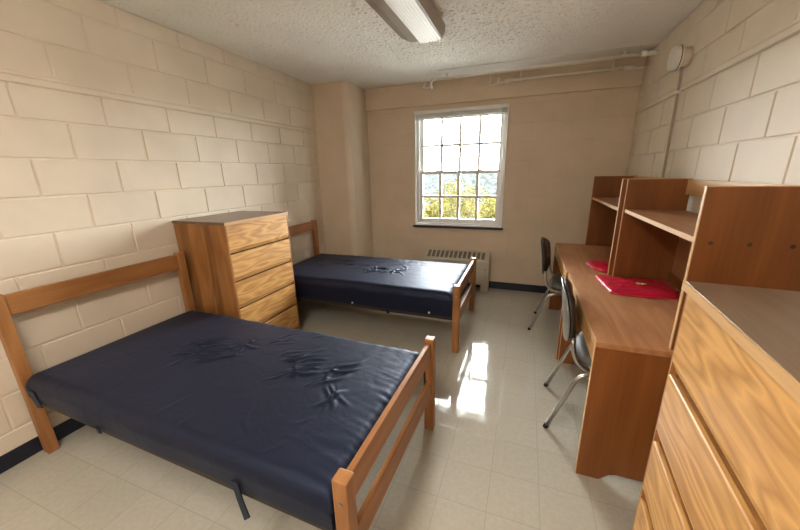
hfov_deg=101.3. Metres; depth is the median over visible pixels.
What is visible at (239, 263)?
dresser
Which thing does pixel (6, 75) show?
trim
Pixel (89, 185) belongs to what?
wall
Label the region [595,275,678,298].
folder
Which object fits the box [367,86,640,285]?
wall
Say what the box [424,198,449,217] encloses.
tree
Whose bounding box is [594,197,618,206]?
shelf
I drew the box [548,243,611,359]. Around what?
desk
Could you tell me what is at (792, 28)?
trim
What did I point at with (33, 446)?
baseboard
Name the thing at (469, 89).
ceiling beam
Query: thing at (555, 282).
chair
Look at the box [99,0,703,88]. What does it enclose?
ceiling
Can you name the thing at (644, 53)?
ceiling pipe
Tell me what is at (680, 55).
smoke detector
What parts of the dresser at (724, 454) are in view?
drawer, finger rail, panel, drawer, finger rail, drawer, finger rail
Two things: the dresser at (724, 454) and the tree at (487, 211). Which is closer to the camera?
the dresser at (724, 454)
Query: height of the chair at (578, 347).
0.885 m
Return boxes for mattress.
[25,310,419,529]
[293,253,469,316]
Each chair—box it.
[528,237,561,329]
[543,276,591,428]
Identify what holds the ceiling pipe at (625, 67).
attached to the ceiling
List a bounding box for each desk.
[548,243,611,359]
[558,273,680,481]
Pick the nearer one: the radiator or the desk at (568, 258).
the desk at (568, 258)
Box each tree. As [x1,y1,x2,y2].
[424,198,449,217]
[435,178,488,218]
[479,198,495,218]
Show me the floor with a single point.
(488, 461)
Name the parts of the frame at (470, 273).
headboard rail, post, rail, post, footboard rail, footboard rail, post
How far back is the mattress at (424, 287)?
3.13 m
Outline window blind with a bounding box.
[415,104,507,181]
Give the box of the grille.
[427,249,484,259]
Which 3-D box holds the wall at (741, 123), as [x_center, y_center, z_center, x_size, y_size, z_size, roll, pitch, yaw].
[1.516,-0.053,0.925,0.200,2.750,6.400,5,17,20]
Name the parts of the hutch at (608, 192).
panel, panel, rail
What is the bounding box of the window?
[413,103,509,229]
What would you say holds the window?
in the wall at (557, 144)
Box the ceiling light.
[365,0,445,42]
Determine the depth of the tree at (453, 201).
28.24 m
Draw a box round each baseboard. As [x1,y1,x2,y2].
[0,300,300,473]
[468,281,549,293]
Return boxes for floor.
[0,286,642,529]
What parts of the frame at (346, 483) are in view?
post, headboard rail, post, rail, post, footboard rail, footboard rail, post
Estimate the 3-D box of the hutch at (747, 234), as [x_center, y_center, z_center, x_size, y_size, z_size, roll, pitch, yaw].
[1.502,-0.094,1.741,0.345,0.681,1.085,5,17,20]
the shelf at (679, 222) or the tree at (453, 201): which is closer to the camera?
the shelf at (679, 222)
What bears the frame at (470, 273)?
on the floor
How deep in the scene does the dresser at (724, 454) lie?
0.71 m
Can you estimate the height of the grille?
0.067 m
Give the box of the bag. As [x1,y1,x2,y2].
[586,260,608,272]
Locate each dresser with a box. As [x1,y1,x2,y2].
[172,211,299,329]
[632,281,799,529]
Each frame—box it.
[0,252,435,529]
[288,220,476,352]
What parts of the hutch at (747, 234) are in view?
panel, rail, panel, panel, rail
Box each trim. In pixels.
[0,68,315,133]
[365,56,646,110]
[438,41,661,79]
[635,17,799,114]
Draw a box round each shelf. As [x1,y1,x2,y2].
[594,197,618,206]
[627,209,697,235]
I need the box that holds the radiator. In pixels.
[422,248,490,291]
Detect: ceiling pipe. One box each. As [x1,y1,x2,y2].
[423,50,657,89]
[489,60,646,85]
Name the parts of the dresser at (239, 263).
panel, drawer, drawer, finger rail, drawer, finger rail, drawer, finger rail, drawer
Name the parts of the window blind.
rail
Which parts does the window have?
sill, sash, sash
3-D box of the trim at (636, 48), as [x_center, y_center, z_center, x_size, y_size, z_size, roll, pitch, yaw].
[1.402,-2.056,3.342,1.976,0.013,0.395,5,17,20]
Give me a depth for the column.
4.19 m
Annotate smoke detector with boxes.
[667,45,693,70]
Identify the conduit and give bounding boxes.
[661,67,682,177]
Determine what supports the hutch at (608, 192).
on the desk at (568, 258)
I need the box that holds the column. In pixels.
[312,81,372,256]
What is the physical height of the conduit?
1.191 m
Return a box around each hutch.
[585,175,662,274]
[612,178,799,349]
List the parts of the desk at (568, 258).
panel, drawer, panel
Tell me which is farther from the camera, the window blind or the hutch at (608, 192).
the window blind
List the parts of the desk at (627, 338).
panel, drawer, panel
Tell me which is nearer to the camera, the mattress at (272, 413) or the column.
the mattress at (272, 413)
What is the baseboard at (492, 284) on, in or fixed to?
attached to the wall at (557, 144)
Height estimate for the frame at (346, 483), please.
0.957 m
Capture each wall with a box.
[0,0,325,455]
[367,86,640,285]
[627,0,799,213]
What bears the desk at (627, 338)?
on the floor
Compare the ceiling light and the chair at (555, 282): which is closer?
the ceiling light

